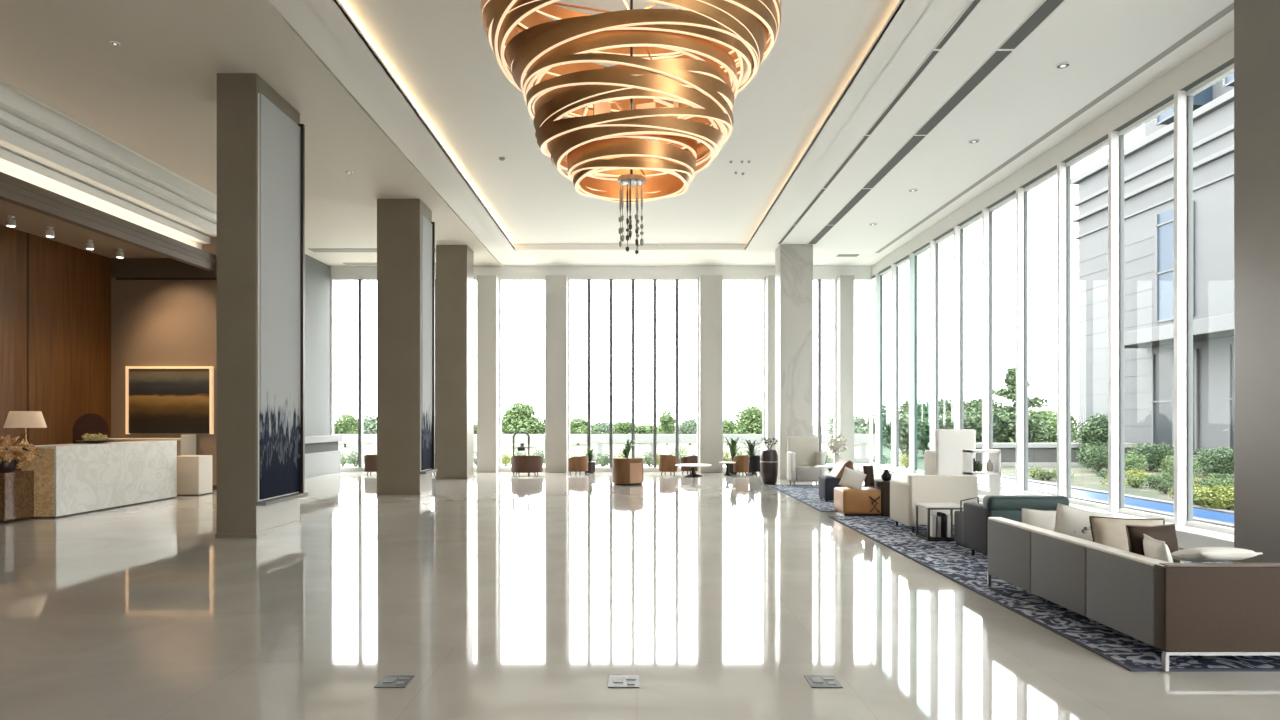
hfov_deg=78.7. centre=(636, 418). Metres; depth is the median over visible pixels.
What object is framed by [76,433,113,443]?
flower bowl
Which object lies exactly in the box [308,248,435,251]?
ceiling vent
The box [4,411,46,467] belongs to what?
table lamp
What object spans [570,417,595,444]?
tree
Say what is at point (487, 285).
pier
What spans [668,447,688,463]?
shrub
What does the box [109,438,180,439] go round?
countertop
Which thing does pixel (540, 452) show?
shrub
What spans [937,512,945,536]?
magazine
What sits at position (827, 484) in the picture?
tub chair
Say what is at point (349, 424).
tree
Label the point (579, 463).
chair
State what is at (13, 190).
fascia
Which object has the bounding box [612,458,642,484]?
planter
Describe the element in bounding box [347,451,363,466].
shrub
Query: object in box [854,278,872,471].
window
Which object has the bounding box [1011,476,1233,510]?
pavement
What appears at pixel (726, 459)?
shrub
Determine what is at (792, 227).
ceiling vent
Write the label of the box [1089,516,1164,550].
cushion
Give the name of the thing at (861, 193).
ceiling vent
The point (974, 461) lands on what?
vase
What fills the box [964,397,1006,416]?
tree
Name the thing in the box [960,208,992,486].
window
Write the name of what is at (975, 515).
sofa
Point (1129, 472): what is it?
shrub
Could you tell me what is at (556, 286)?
pier
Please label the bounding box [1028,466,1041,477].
shrub
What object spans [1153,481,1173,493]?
shrub
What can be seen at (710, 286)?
pier
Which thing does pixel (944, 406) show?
tree
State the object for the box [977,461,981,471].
vase
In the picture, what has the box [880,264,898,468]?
window
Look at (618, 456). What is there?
shrub
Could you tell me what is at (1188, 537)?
ledge
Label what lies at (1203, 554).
cushion
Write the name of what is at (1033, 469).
shrub
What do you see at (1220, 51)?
wall
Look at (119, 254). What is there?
spotlight
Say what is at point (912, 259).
window
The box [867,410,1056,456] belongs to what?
hedge
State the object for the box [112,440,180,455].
countertop
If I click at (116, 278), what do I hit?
trim
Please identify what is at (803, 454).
chair
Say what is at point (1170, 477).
shrub
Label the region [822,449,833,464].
shrub
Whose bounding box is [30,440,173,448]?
countertop
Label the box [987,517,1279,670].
sofa
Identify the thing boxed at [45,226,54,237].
spotlight
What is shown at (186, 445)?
countertop
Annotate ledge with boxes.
[859,465,1233,548]
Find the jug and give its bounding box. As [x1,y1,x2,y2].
[881,469,893,480]
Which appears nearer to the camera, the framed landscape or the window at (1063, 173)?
the window at (1063, 173)
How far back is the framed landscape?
16.45 m
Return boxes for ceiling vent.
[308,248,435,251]
[343,263,435,264]
[777,225,795,243]
[793,189,825,224]
[808,225,834,243]
[822,136,869,188]
[826,189,871,224]
[836,254,858,256]
[861,136,925,188]
[865,51,939,134]
[914,51,1012,134]
[934,0,981,49]
[997,0,1064,49]
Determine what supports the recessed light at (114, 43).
in the ceiling at (1104, 42)
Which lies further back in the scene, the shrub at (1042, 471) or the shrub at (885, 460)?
the shrub at (885, 460)
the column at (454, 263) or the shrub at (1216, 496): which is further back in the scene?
the column at (454, 263)
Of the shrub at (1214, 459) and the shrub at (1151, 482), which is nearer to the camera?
the shrub at (1151, 482)
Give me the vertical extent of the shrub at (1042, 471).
0.285 m
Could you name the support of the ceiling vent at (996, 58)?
in the ceiling at (1104, 42)
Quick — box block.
[0,471,33,522]
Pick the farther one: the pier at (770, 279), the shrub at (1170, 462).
the pier at (770, 279)
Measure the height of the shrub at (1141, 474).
0.303 m
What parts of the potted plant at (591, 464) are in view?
pot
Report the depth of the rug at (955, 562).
6.20 m
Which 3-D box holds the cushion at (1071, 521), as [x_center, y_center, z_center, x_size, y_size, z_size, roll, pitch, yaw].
[3.480,0.885,6.120,0.447,0.421,0.173,0,0,29]
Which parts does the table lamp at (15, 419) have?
lamp shade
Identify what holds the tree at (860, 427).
on the ground at (506, 448)
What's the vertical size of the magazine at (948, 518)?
0.260 m
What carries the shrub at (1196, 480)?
on the pavement at (1091, 482)
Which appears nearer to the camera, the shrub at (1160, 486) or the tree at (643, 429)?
the shrub at (1160, 486)
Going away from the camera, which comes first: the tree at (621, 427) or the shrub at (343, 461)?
the shrub at (343, 461)
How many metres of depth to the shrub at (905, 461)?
25.34 m
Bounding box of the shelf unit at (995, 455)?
[963,449,1000,498]
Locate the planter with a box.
[760,436,778,483]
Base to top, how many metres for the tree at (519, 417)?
2.762 m
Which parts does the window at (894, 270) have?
frame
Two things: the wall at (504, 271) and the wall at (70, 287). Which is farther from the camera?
the wall at (504, 271)
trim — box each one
[110,258,216,277]
[116,278,216,279]
[871,58,1233,278]
[876,3,1233,252]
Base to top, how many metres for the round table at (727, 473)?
0.360 m
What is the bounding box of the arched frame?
[513,431,529,472]
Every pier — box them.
[477,275,498,472]
[545,275,567,472]
[699,275,722,472]
[765,275,774,449]
[837,275,853,469]
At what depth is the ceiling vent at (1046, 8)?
8.61 m
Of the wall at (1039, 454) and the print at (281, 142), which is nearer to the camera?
the print at (281, 142)
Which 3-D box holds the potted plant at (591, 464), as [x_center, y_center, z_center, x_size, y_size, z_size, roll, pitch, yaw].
[-1.308,1.150,21.778,0.601,0.699,0.412,0,0,0]
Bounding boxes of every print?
[256,93,307,505]
[420,215,436,473]
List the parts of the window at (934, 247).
frame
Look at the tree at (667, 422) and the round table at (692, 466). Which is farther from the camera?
the tree at (667, 422)
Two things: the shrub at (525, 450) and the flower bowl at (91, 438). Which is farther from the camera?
the shrub at (525, 450)
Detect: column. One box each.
[215,73,300,537]
[376,199,431,494]
[435,245,473,478]
[775,244,812,478]
[1232,0,1279,562]
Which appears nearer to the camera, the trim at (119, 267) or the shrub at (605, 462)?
the trim at (119, 267)
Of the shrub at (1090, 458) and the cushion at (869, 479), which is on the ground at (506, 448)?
the shrub at (1090, 458)
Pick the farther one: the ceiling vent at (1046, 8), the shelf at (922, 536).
the shelf at (922, 536)
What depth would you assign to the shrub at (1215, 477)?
18.09 m
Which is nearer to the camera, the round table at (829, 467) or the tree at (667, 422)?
the round table at (829, 467)
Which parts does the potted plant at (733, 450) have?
pot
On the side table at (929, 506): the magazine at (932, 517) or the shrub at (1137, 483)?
the magazine at (932, 517)
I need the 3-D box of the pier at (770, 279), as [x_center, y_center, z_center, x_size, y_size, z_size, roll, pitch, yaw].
[3.860,-1.265,22.125,0.400,5.530,0.550,0,0,0]
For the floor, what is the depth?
5.92 m
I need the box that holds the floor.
[0,472,1279,719]
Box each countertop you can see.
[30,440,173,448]
[109,434,195,455]
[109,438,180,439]
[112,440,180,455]
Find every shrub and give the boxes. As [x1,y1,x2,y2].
[341,450,351,466]
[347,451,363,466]
[501,454,510,466]
[514,450,526,455]
[530,449,544,466]
[582,451,604,466]
[596,453,608,466]
[613,452,624,458]
[640,451,657,466]
[650,453,660,466]
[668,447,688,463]
[723,451,731,464]
[730,449,745,461]
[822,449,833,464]
[869,455,887,463]
[899,454,908,467]
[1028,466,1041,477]
[1028,469,1056,479]
[1031,470,1056,479]
[1049,469,1075,479]
[1074,443,1107,471]
[1095,470,1107,477]
[1099,475,1128,485]
[1107,452,1146,475]
[1124,468,1143,477]
[1125,441,1173,470]
[1127,477,1148,487]
[1130,472,1151,479]
[1143,475,1165,486]
[1147,472,1173,483]
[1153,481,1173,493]
[1158,455,1202,478]
[1159,474,1173,484]
[1168,482,1207,504]
[1193,447,1233,476]
[1193,477,1214,482]
[1193,477,1228,486]
[1193,485,1233,510]
[1194,479,1230,488]
[1205,473,1222,478]
[1211,473,1233,481]
[1217,477,1233,483]
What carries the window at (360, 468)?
in the wall at (504, 271)
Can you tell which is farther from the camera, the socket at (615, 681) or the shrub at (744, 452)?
the shrub at (744, 452)
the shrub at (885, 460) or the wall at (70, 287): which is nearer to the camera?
the wall at (70, 287)
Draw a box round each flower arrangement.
[0,433,41,471]
[827,433,847,465]
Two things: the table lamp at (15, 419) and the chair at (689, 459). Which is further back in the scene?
the chair at (689, 459)
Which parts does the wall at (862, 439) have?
post, post, post, post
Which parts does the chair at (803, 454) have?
seat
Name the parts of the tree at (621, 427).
crown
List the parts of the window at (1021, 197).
frame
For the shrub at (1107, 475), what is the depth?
18.28 m
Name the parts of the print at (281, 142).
edge frame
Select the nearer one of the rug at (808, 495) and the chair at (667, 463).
the rug at (808, 495)
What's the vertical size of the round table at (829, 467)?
0.500 m
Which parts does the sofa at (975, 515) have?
arm, backrest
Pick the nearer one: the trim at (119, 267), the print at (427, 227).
the print at (427, 227)
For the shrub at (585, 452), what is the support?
on the terrace
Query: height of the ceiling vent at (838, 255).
0.016 m
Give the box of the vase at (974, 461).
[973,458,976,471]
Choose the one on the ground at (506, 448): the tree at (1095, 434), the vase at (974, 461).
the tree at (1095, 434)
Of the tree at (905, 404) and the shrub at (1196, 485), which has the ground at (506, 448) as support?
the tree at (905, 404)
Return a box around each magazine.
[930,514,935,536]
[936,516,940,536]
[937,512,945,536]
[946,515,950,536]
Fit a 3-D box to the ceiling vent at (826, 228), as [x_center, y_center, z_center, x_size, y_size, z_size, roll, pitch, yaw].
[4.355,-4.366,18.525,0.214,0.016,1.850,0,0,0]
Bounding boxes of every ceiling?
[0,0,1233,266]
[0,200,168,257]
[339,0,899,243]
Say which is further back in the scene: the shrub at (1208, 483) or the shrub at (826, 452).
the shrub at (826, 452)
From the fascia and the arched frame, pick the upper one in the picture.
the fascia
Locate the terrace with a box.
[344,464,922,470]
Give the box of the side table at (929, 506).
[915,503,962,540]
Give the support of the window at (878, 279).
in the wall at (1220, 51)
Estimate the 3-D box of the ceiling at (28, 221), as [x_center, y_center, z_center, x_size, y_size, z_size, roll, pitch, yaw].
[-10.220,-3.425,5.250,2.360,0.050,22.500,0,0,0]
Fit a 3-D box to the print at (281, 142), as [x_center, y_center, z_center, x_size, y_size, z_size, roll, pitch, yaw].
[-4.724,-1.540,10.430,0.128,5.260,1.280,0,0,0]
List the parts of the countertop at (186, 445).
panel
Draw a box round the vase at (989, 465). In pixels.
[986,460,992,471]
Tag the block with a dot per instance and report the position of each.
(16, 487)
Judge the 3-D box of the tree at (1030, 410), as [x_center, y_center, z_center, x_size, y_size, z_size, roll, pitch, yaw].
[22.008,0.508,43.505,3.256,2.302,3.124,0,0,11]
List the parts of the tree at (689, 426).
crown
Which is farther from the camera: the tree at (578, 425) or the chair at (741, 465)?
the tree at (578, 425)
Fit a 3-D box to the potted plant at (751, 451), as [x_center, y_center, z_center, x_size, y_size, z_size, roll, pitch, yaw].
[3.188,1.028,21.761,0.582,0.943,0.689,0,0,37]
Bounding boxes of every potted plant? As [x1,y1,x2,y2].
[586,448,598,472]
[619,439,635,457]
[720,436,745,472]
[742,439,762,472]
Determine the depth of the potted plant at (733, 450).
21.49 m
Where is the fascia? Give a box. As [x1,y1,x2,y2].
[0,172,216,270]
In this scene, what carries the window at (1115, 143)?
in the wall at (1220, 51)
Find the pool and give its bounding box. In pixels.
[923,470,1233,527]
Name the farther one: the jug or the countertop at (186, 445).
the countertop at (186, 445)
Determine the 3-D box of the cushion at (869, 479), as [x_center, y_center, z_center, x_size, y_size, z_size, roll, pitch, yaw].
[3.665,0.900,12.330,0.172,0.344,0.130,0,0,-11]
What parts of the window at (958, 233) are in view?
frame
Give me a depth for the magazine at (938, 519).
9.59 m
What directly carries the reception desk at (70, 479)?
on the floor
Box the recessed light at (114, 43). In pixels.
[110,41,119,45]
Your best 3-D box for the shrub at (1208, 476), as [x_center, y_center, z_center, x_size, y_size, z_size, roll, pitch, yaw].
[15.541,1.557,20.953,0.494,0.214,0.441,0,0,0]
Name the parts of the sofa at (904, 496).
arm, backrest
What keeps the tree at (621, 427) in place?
on the ground at (506, 448)
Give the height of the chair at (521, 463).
0.546 m
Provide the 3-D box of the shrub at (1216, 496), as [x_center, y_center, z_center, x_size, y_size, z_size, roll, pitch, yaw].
[10.719,1.430,14.207,1.194,0.484,1.077,0,0,0]
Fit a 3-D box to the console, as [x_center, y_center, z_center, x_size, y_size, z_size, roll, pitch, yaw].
[-8.510,0.975,19.500,0.420,1.050,5.000,0,0,0]
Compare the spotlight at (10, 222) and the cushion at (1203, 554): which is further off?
the spotlight at (10, 222)
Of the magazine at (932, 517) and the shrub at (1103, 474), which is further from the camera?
the shrub at (1103, 474)
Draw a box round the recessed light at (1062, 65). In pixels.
[1055,62,1070,68]
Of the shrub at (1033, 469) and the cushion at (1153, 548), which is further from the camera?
the shrub at (1033, 469)
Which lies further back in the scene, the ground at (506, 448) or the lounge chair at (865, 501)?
the ground at (506, 448)
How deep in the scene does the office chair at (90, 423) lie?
13.77 m
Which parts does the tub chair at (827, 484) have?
seat, backrest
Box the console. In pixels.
[305,435,342,478]
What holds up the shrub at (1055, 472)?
on the pavement at (1091, 482)
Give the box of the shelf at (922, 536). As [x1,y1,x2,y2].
[919,534,953,538]
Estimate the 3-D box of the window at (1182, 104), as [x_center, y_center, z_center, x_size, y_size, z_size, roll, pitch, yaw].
[6.675,-1.340,10.165,0.190,5.320,1.390,0,0,0]
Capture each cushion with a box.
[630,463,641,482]
[839,467,866,488]
[863,465,874,486]
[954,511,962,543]
[1021,508,1055,530]
[1053,504,1112,541]
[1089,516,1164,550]
[1126,524,1179,562]
[1143,534,1172,562]
[1171,547,1262,561]
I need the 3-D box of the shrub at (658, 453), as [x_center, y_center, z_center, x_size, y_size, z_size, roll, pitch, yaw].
[0.748,1.334,24.662,0.670,0.551,0.667,0,0,0]
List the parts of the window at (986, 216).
frame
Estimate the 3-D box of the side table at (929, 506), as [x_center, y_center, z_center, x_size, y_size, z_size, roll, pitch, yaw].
[3.780,1.278,9.720,0.480,0.425,0.440,0,0,0]
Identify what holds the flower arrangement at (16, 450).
on the block
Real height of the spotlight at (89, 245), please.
0.178 m
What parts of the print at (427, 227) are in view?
printed panel, edge frame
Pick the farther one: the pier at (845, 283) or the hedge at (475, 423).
the hedge at (475, 423)
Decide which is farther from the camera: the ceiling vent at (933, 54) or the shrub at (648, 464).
the shrub at (648, 464)
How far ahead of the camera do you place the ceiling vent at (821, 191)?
16.02 m
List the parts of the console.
panel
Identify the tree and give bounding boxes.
[334,412,363,446]
[355,413,376,443]
[501,401,544,446]
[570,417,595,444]
[593,421,614,433]
[613,420,637,443]
[635,424,658,433]
[658,409,674,444]
[679,417,696,444]
[723,419,738,444]
[733,405,762,444]
[826,415,869,433]
[866,404,890,442]
[888,399,928,414]
[917,397,968,421]
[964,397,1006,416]
[993,366,1048,412]
[1015,408,1055,442]
[1038,407,1078,442]
[1078,413,1107,463]
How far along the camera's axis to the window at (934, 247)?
17.48 m
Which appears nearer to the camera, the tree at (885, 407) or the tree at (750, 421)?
the tree at (750, 421)
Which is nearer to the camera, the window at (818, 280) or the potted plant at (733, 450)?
the potted plant at (733, 450)
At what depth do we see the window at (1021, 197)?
13.48 m
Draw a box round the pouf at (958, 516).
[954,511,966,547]
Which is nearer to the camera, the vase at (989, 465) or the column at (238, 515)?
the column at (238, 515)
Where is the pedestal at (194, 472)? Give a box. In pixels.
[177,455,211,495]
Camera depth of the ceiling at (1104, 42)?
10.73 m
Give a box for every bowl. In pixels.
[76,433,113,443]
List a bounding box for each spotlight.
[6,215,15,226]
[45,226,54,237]
[86,239,93,249]
[116,248,123,257]
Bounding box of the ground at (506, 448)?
[341,425,1231,475]
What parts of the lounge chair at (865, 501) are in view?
seat, panel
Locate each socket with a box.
[374,675,414,687]
[608,675,638,687]
[804,675,842,687]
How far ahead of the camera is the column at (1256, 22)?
7.63 m
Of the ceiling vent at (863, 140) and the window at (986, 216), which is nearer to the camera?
the ceiling vent at (863, 140)
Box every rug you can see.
[769,485,864,511]
[829,516,1279,671]
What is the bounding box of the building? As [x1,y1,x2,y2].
[1071,73,1233,473]
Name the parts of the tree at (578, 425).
crown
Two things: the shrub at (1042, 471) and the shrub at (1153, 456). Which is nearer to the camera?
the shrub at (1042, 471)
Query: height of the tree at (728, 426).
1.698 m
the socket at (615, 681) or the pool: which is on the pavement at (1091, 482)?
the pool
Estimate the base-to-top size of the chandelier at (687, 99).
3.040 m
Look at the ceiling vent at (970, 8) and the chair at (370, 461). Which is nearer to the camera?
the ceiling vent at (970, 8)
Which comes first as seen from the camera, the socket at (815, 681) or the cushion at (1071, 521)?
the socket at (815, 681)
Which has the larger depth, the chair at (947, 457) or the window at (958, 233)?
the window at (958, 233)
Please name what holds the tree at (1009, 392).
on the ground at (506, 448)
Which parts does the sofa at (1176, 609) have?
leg, panel, steel frame, leg, panel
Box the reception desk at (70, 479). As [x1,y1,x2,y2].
[22,440,176,517]
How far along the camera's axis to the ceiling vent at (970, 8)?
8.61 m
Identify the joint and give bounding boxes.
[27,233,28,443]
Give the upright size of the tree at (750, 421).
2.460 m
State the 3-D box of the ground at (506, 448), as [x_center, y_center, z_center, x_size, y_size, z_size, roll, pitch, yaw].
[0.000,1.875,111.300,120.000,0.450,177.400,0,0,0]
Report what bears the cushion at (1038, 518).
on the sofa at (1176, 609)
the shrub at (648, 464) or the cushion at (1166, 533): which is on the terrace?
the shrub at (648, 464)
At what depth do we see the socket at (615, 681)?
4.43 m
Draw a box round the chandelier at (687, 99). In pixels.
[481,0,780,253]
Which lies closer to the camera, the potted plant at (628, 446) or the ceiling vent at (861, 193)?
the ceiling vent at (861, 193)
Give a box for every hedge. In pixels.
[338,420,679,432]
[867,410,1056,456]
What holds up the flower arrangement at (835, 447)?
on the round table at (829, 467)
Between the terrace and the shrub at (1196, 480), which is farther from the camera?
the terrace
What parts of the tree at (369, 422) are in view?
crown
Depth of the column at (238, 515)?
9.81 m
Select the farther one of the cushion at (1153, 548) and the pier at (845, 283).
the pier at (845, 283)
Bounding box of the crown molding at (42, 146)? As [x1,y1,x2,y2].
[0,80,216,249]
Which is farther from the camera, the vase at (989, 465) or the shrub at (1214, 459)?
the shrub at (1214, 459)
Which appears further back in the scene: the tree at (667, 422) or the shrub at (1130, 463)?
the tree at (667, 422)
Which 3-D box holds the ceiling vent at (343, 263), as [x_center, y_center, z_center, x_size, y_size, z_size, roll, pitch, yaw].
[-6.600,-4.346,21.850,3.200,0.016,0.300,0,0,0]
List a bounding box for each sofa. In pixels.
[890,475,977,531]
[963,495,1068,554]
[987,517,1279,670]
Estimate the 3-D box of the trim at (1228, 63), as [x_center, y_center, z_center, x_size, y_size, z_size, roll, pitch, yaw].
[6.715,-4.015,8.150,0.090,0.050,28.300,0,0,0]
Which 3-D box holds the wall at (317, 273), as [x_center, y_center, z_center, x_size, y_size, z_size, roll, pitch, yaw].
[-8.795,-1.475,19.500,0.110,5.950,5.800,0,0,0]
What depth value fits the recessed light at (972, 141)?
12.25 m
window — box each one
[330,278,476,471]
[499,278,544,471]
[568,278,698,471]
[723,278,764,471]
[813,278,836,471]
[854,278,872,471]
[872,274,882,465]
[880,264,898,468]
[896,253,916,472]
[914,241,938,474]
[936,226,963,428]
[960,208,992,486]
[989,188,1027,493]
[1024,162,1070,498]
[1066,131,1123,512]
[1119,91,1192,525]
[1187,63,1233,534]
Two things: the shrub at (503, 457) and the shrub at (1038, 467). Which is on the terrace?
the shrub at (503, 457)
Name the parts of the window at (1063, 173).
frame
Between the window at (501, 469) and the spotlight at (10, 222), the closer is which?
the spotlight at (10, 222)
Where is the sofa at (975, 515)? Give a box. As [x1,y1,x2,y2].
[963,495,1068,554]
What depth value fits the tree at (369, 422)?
51.58 m
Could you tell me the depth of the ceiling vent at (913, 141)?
13.17 m
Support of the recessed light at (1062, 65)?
in the ceiling at (1104, 42)
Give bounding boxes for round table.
[675,464,711,476]
[719,462,735,475]
[815,465,833,472]
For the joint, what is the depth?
14.25 m
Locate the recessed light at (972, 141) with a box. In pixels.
[968,139,979,143]
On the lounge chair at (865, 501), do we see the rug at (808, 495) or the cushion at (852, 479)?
the cushion at (852, 479)
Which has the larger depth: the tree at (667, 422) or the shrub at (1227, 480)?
the tree at (667, 422)
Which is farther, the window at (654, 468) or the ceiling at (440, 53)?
the window at (654, 468)
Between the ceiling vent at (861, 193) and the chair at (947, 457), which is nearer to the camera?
the chair at (947, 457)
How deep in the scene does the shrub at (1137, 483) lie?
18.77 m
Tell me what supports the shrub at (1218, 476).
on the pavement at (1091, 482)
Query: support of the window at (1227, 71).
in the wall at (1220, 51)
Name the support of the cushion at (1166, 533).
on the sofa at (1176, 609)
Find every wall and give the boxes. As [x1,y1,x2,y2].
[0,225,110,466]
[111,237,216,484]
[305,254,330,435]
[331,266,870,277]
[334,434,874,462]
[871,29,1233,276]
[928,443,1137,465]
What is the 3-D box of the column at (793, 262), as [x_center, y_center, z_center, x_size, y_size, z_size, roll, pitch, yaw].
[3.990,-1.435,19.850,0.836,5.870,0.716,0,0,0]
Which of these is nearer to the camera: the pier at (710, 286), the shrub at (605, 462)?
the pier at (710, 286)
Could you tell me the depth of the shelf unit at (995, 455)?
11.63 m
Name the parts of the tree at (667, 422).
crown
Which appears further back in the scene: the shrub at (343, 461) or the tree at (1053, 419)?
the tree at (1053, 419)
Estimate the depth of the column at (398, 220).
15.41 m
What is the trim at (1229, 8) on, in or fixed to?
attached to the ceiling at (1104, 42)
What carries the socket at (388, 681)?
on the floor
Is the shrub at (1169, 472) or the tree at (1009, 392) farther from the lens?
the tree at (1009, 392)
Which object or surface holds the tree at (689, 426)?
on the ground at (506, 448)
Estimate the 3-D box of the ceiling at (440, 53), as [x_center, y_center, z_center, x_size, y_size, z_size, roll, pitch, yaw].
[-0.185,-4.710,10.075,6.530,0.380,20.170,0,0,0]
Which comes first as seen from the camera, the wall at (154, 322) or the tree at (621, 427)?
the wall at (154, 322)
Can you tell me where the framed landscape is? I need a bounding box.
[125,366,213,433]
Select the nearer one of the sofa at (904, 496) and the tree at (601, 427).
the sofa at (904, 496)
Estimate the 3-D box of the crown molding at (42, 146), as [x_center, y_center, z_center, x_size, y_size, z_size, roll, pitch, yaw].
[-8.850,-4.150,5.250,1.500,1.500,22.500,0,0,0]
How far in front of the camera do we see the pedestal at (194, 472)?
15.25 m
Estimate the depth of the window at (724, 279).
22.24 m
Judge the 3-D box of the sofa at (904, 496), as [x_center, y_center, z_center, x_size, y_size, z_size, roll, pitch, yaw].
[4.020,1.115,10.610,0.920,0.750,0.820,0,0,0]
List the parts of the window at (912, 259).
frame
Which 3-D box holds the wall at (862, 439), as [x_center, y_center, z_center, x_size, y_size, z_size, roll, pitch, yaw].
[-7.400,1.115,29.750,33.200,1.070,0.400,0,0,0]
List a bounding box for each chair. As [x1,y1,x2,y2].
[73,413,108,443]
[364,455,376,474]
[511,455,542,474]
[568,456,587,474]
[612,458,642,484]
[659,455,676,474]
[681,456,697,473]
[733,455,748,474]
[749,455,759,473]
[787,436,824,484]
[819,459,852,501]
[834,479,891,515]
[924,429,975,475]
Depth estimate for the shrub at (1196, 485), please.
15.24 m

